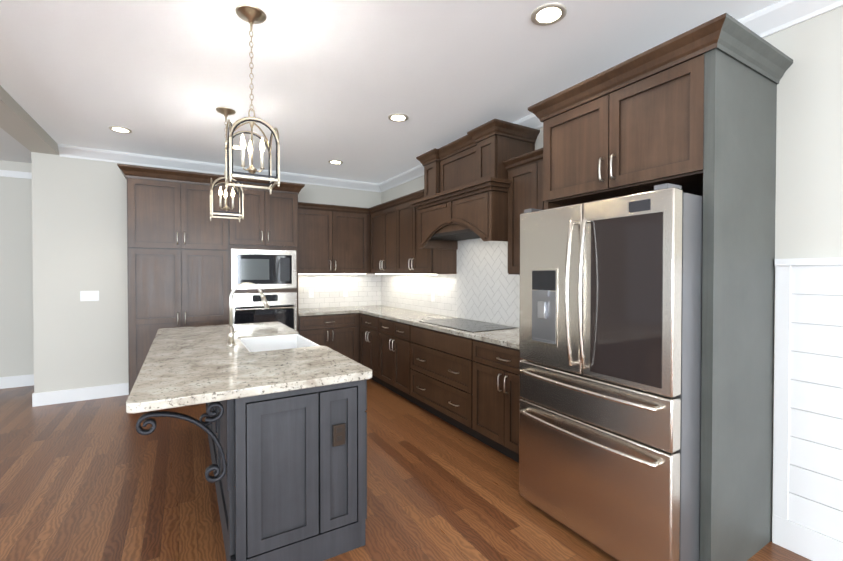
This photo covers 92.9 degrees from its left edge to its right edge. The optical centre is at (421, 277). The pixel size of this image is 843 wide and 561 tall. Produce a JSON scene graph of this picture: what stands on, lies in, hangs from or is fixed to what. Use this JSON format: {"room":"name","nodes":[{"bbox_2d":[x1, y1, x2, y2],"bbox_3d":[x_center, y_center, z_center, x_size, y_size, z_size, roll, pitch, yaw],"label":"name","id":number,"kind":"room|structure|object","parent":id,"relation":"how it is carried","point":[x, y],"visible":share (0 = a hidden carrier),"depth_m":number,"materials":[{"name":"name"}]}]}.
{"room":"kitchen","nodes":[
{"label":"kitchen","id":0,"kind":"room"},
{"bbox_2d":[0,160,33,376],"bbox_3d":[-5.528,-0.036,4.860,10.250,2.820,0.200,0,1,-31],"label":"wall","id":1,"kind":"structure","parent":0,"point":[16,311],"depth_m":5.01,"materials":[{"name":"paint"}]},
{"bbox_2d":[0,170,33,388],"bbox_3d":[-6.994,0.036,3.865,6.310,2.700,0.014,0,1,-31],"label":"wall trim","id":2,"kind":"structure","parent":1,"relation":"attached to","point":[22,380],"depth_m":5.01,"materials":[{"name":"white"}]},
{"bbox_2d":[0,85,58,154],"bbox_3d":[-1.514,-1.334,0.044,0.230,0.100,10.250,0,1,-31],"label":"header beam","id":3,"kind":"structure","parent":0,"point":[21,125],"depth_m":3.59,"materials":[{"name":"paint"}]},
{"bbox_2d":[31,152,380,392],"bbox_3d":[-2.370,-0.044,5.427,4.240,2.820,0.150,0,1,-31],"label":"wall","id":4,"kind":"structure","parent":0,"point":[79,225],"depth_m":4.49,"materials":[{"name":"paint"}]},
{"bbox_2d":[32,383,128,406],"bbox_3d":[-3.780,1.308,4.511,0.889,0.140,0.014,0,1,-31],"label":"baseboard","id":5,"kind":"structure","parent":4,"relation":"attached to","point":[71,395],"depth_m":4.48,"materials":[{"name":"white wood"}]},
{"bbox_2d":[80,291,98,300],"bbox_3d":[-3.745,0.205,4.519,0.165,0.115,0.012,0,1,-31],"label":"switch plate","id":6,"kind":"object","parent":4,"relation":"attached to","point":[89,295],"visible":1,"depth_m":4.52,"materials":[{"name":"white plastic"}]},
{"bbox_2d":[58,144,377,191],"bbox_3d":[-2.322,-1.395,5.301,3.750,0.115,0.086,0,1,-31],"label":"crown molding","id":7,"kind":"structure","parent":4,"relation":"attached to","point":[68,151],"depth_m":4.95,"materials":[{"name":"white"}]},
{"bbox_2d":[298,203,369,273],"bbox_3d":[-1.338,-0.535,5.742,1.061,0.955,0.348,0,1,-31],"label":"upper cabinet","id":8,"kind":"object","parent":4,"relation":"attached to","point":[333,239],"depth_m":5.60,"materials":[{"name":"brown wood"}]},
{"bbox_2d":[298,274,381,308],"bbox_3d":[-1.262,0.189,5.996,1.440,0.498,0.007,0,1,-31],"label":"tile backsplash","id":9,"kind":"structure","parent":4,"relation":"attached to","point":[363,289],"depth_m":6.01,"materials":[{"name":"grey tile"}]},
{"bbox_2d":[309,290,313,297],"bbox_3d":[-1.595,0.234,5.791,0.070,0.115,0.008,0,1,-31],"label":"electrical outlet plate","id":10,"kind":"object","parent":9,"relation":"attached to","point":[311,293],"depth_m":5.79,"materials":[{"name":"white plastic"}]},
{"bbox_2d":[343,289,347,296],"bbox_3d":[-1.148,0.231,6.057,0.070,0.115,0.008,0,1,-31],"label":"electrical outlet plate","id":11,"kind":"object","parent":9,"relation":"attached to","point":[345,291],"depth_m":6.05,"materials":[{"name":"white plastic"}]},
{"bbox_2d":[0,0,780,183],"bbox_3d":[-2.668,-1.424,0.027,10.250,0.080,11.400,0,1,-31],"label":"ceiling","id":12,"kind":"structure","parent":0,"point":[342,80],"depth_m":2.70,"materials":[{"name":"paint"}]},
{"bbox_2d":[109,126,131,132],"bbox_3d":[-2.911,-1.429,3.872,0.184,0.010,0.184,0,1,-31],"label":"recessed light","id":13,"kind":"object","parent":12,"relation":"in","point":[119,129],"visible":0.94,"depth_m":3.87,"materials":[{"name":"beige"}]},
{"bbox_2d":[210,107,243,221],"bbox_3d":[-1.672,-0.960,3.428,0.242,0.934,0.242,0,1,-31],"label":"pendant lantern","id":14,"kind":"object","parent":12,"relation":"hanging from","point":[225,111],"visible":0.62,"depth_m":3.39,"materials":[{"name":"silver metal"}]},
{"bbox_2d":[233,144,245,149],"bbox_3d":[-2.035,-1.436,4.416,0.184,0.010,0.184,0,1,-31],"label":"recessed light","id":15,"kind":"object","parent":12,"relation":"in","point":[236,147],"visible":0.54,"depth_m":4.42,"materials":[{"name":"beige"}]},
{"bbox_2d":[225,4,279,194],"bbox_3d":[-0.911,-0.944,2.147,0.242,0.934,0.242,0,1,-31],"label":"pendant lantern","id":16,"kind":"object","parent":12,"relation":"hanging from","point":[251,15],"visible":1,"depth_m":2.13,"materials":[{"name":"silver metal"}]},
{"bbox_2d":[328,160,342,163],"bbox_3d":[-1.074,-1.443,5.010,0.184,0.010,0.184,0,1,-31],"label":"recessed light","id":17,"kind":"object","parent":12,"relation":"in","point":[335,162],"visible":0.98,"depth_m":5.00,"materials":[{"name":"beige"}]},
{"bbox_2d":[388,113,408,121],"bbox_3d":[-0.207,-1.425,3.571,0.184,0.010,0.184,0,1,-31],"label":"recessed light","id":18,"kind":"object","parent":12,"relation":"in","point":[397,117],"visible":1,"depth_m":3.57,"materials":[{"name":"beige"}]},
{"bbox_2d":[531,3,566,25],"bbox_3d":[0.681,-1.406,2.144,0.184,0.010,0.184,0,1,-31],"label":"recessed light","id":19,"kind":"object","parent":12,"relation":"in","point":[548,14],"visible":1,"depth_m":2.14,"materials":[{"name":"beige"}]},
{"bbox_2d":[0,379,811,560],"bbox_3d":[-2.667,1.466,0.064,10.250,0.060,11.400,0,1,-31],"label":"floor","id":20,"kind":"structure","parent":0,"point":[101,479],"depth_m":2.60,"materials":[{"name":"brown wood"}]},
{"bbox_2d":[125,164,228,394],"bbox_3d":[-2.819,0.101,4.699,0.962,2.550,0.643,0,1,-31],"label":"tall cabinet","id":21,"kind":"object","parent":20,"relation":"on","point":[190,263],"depth_m":4.38,"materials":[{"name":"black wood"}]},
{"bbox_2d":[136,378,369,560],"bbox_3d":[-1.309,0.958,2.897,1.048,0.881,2.407,0,1,-31],"label":"kitchen island","id":22,"kind":"object","parent":20,"relation":"on","point":[283,426],"depth_m":1.93,"materials":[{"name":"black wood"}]},
{"bbox_2d":[126,322,371,413],"bbox_3d":[-1.335,0.499,2.897,1.057,0.040,2.470,0,1,-31],"label":"island countertop","id":23,"kind":"structure","parent":22,"relation":"on","point":[183,366],"depth_m":2.13,"materials":[{"name":"beige stone"}]},
{"bbox_2d":[226,282,268,345],"bbox_3d":[-1.251,0.256,2.903,0.290,0.446,0.099,0,1,-31],"label":"faucet","id":24,"kind":"object","parent":23,"relation":"on","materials":[{"name":"silver metal"}]},
{"bbox_2d":[246,334,313,349],"bbox_3d":[-1.086,0.621,3.029,0.483,0.263,0.724,0,1,-31],"label":"sink","id":25,"kind":"object","parent":23,"relation":"in","point":[272,341],"depth_m":3.33,"materials":[{"name":"white ceramic"}]},
{"bbox_2d":[229,177,300,330],"bbox_3d":[-2.089,0.095,5.132,0.861,2.550,0.643,0,1,-31],"label":"tall cabinet","id":26,"kind":"object","parent":20,"relation":"on","point":[263,246],"depth_m":4.87,"materials":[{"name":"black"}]},
{"bbox_2d":[231,249,296,289],"bbox_3d":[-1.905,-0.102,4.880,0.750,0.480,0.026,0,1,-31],"label":"microwave","id":27,"kind":"object","parent":26,"relation":"in","point":[269,269],"depth_m":4.87,"materials":[{"name":"silver metal"}]},
{"bbox_2d":[233,292,296,330],"bbox_3d":[-1.894,0.498,4.868,0.750,0.630,0.072,0,1,-31],"label":"wall oven","id":28,"kind":"object","parent":26,"relation":"in","point":[248,307],"depth_m":4.88,"materials":[{"name":"silver metal"}]},
{"bbox_2d":[298,313,357,361],"bbox_3d":[-1.381,0.924,5.571,0.794,0.880,0.630,0,1,-31],"label":"base cabinet","id":29,"kind":"object","parent":20,"relation":"on","point":[338,332],"depth_m":5.33,"materials":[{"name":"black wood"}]},
{"bbox_2d":[298,305,393,316],"bbox_3d":[-1.100,0.462,5.727,1.440,0.040,0.627,0,1,-31],"label":"countertop","id":30,"kind":"structure","parent":29,"relation":"on","point":[352,309],"depth_m":5.59,"materials":[{"name":"beige stone"}]},
{"bbox_2d":[358,313,373,379],"bbox_3d":[-0.411,0.927,5.379,0.631,0.880,0.735,0,1,-31],"label":"base cabinet","id":31,"kind":"object","parent":20,"relation":"on","point":[365,321],"depth_m":5.32,"materials":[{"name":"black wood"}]},
{"bbox_2d":[374,317,405,398],"bbox_3d":[-0.071,0.934,4.808,0.631,0.880,0.855,0,1,-31],"label":"base cabinet","id":32,"kind":"object","parent":20,"relation":"on","point":[389,336],"depth_m":4.71,"materials":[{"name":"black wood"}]},
{"bbox_2d":[406,321,469,434],"bbox_3d":[0.420,0.945,3.980,0.631,0.880,1.200,0,1,-31],"label":"base cabinet","id":33,"kind":"object","parent":20,"relation":"on","point":[462,374],"depth_m":3.80,"materials":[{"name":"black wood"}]},
{"bbox_2d":[358,309,519,348],"bbox_3d":[0.251,0.481,4.250,0.626,0.040,3.293,0,1,-31],"label":"countertop","id":34,"kind":"structure","parent":33,"relation":"on","point":[503,336],"depth_m":3.86,"materials":[{"name":"beige stone"}]},
{"bbox_2d":[430,317,517,332],"bbox_3d":[0.430,0.462,3.980,0.520,0.006,0.920,0,1,-31],"label":"cooktop","id":35,"kind":"object","parent":34,"relation":"in","point":[450,322],"depth_m":3.93,"materials":[{"name":"black glass"}]},
{"bbox_2d":[470,337,522,462],"bbox_3d":[0.895,0.955,3.182,0.631,0.880,0.787,0,1,-31],"label":"base cabinet","id":36,"kind":"object","parent":20,"relation":"on","point":[494,368],"depth_m":3.13,"materials":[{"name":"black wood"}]},
{"bbox_2d":[519,183,702,560],"bbox_3d":[1.185,0.495,2.306,0.962,1.822,0.910,0,1,-31],"label":"refrigerator","id":37,"kind":"object","parent":20,"relation":"on","point":[610,348],"visible":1,"depth_m":1.93,"materials":[{"name":"grey metal"}]},
{"bbox_2d":[528,13,792,560],"bbox_3d":[1.308,0.141,2.374,0.733,2.530,1.130,0,1,-31],"label":"enclosure","id":38,"kind":"object","parent":20,"relation":"on","point":[693,111],"visible":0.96,"depth_m":1.96,"materials":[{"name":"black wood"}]},
{"bbox_2d":[381,6,842,515],"bbox_3d":[2.006,0.000,2.066,0.150,2.820,10.100,0,1,-31],"label":"wall","id":39,"kind":"structure","parent":0,"point":[809,178],"depth_m":2.01,"materials":[{"name":"paint"}]},
{"bbox_2d":[370,200,393,273],"bbox_3d":[-0.380,-0.533,5.585,0.349,0.955,0.945,0,1,-31],"label":"upper cabinet","id":40,"kind":"object","parent":39,"relation":"attached to","point":[381,215],"depth_m":5.51,"materials":[{"name":"brown wood"}]},
{"bbox_2d":[394,191,457,274],"bbox_3d":[0.029,-0.524,4.896,0.349,0.955,0.897,0,1,-31],"label":"upper cabinet","id":41,"kind":"object","parent":39,"relation":"attached to","point":[413,255],"depth_m":4.74,"materials":[{"name":"brown wood"}]},
{"bbox_2d":[422,151,429,202],"bbox_3d":[0.300,-1.067,4.325,0.459,0.485,0.310,0,1,-31],"label":"upper cabinet","id":42,"kind":"object","parent":39,"relation":"attached to","point":[425,158],"depth_m":4.28,"materials":[{"name":"brown wood"}]},
{"bbox_2d":[430,131,469,198],"bbox_3d":[0.517,-1.062,3.959,0.459,0.485,0.781,0,1,-31],"label":"upper cabinet","id":43,"kind":"object","parent":39,"relation":"attached to","point":[450,163],"depth_m":3.94,"materials":[{"name":"brown wood"}]},
{"bbox_2d":[382,238,519,327],"bbox_3d":[0.362,0.005,4.678,0.007,0.899,3.927,0,1,-31],"label":"tile backsplash","id":44,"kind":"structure","parent":39,"relation":"attached to","point":[482,285],"depth_m":4.39,"materials":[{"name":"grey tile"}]},
{"bbox_2d":[418,183,505,238],"bbox_3d":[0.487,-0.602,3.948,0.528,0.315,1.160,0,1,-31],"label":"range hood","id":45,"kind":"object","parent":39,"relation":"attached to","point":[481,211],"depth_m":3.62,"materials":[{"name":"brown wood"}]},
{"bbox_2d":[470,119,537,190],"bbox_3d":[0.734,-1.058,3.595,0.459,0.485,0.310,0,1,-31],"label":"upper cabinet","id":46,"kind":"object","parent":39,"relation":"attached to","point":[483,182],"depth_m":3.43,"materials":[{"name":"brown wood"}]},
{"bbox_2d":[506,147,543,274],"bbox_3d":[1.044,-0.502,3.188,0.349,0.955,0.677,0,1,-31],"label":"upper cabinet","id":47,"kind":"object","parent":39,"relation":"attached to","point":[524,173],"depth_m":3.28,"materials":[{"name":"brown wood"}]},
{"bbox_2d":[378,0,842,191],"bbox_3d":[1.905,-1.352,1.989,0.086,0.115,10.101,0,1,-31],"label":"crown molding","id":48,"kind":"structure","parent":39,"relation":"attached to","point":[781,15],"depth_m":2.10,"materials":[{"name":"white"}]},
{"bbox_2d":[772,257,842,560],"bbox_3d":[3.190,0.683,-0.094,0.030,1.508,5.162,0,1,-31],"label":"wainscot","id":49,"kind":"structure","parent":39,"relation":"attached to","point":[807,519],"depth_m":2.01,"materials":[{"name":"white wood"}]}
]}

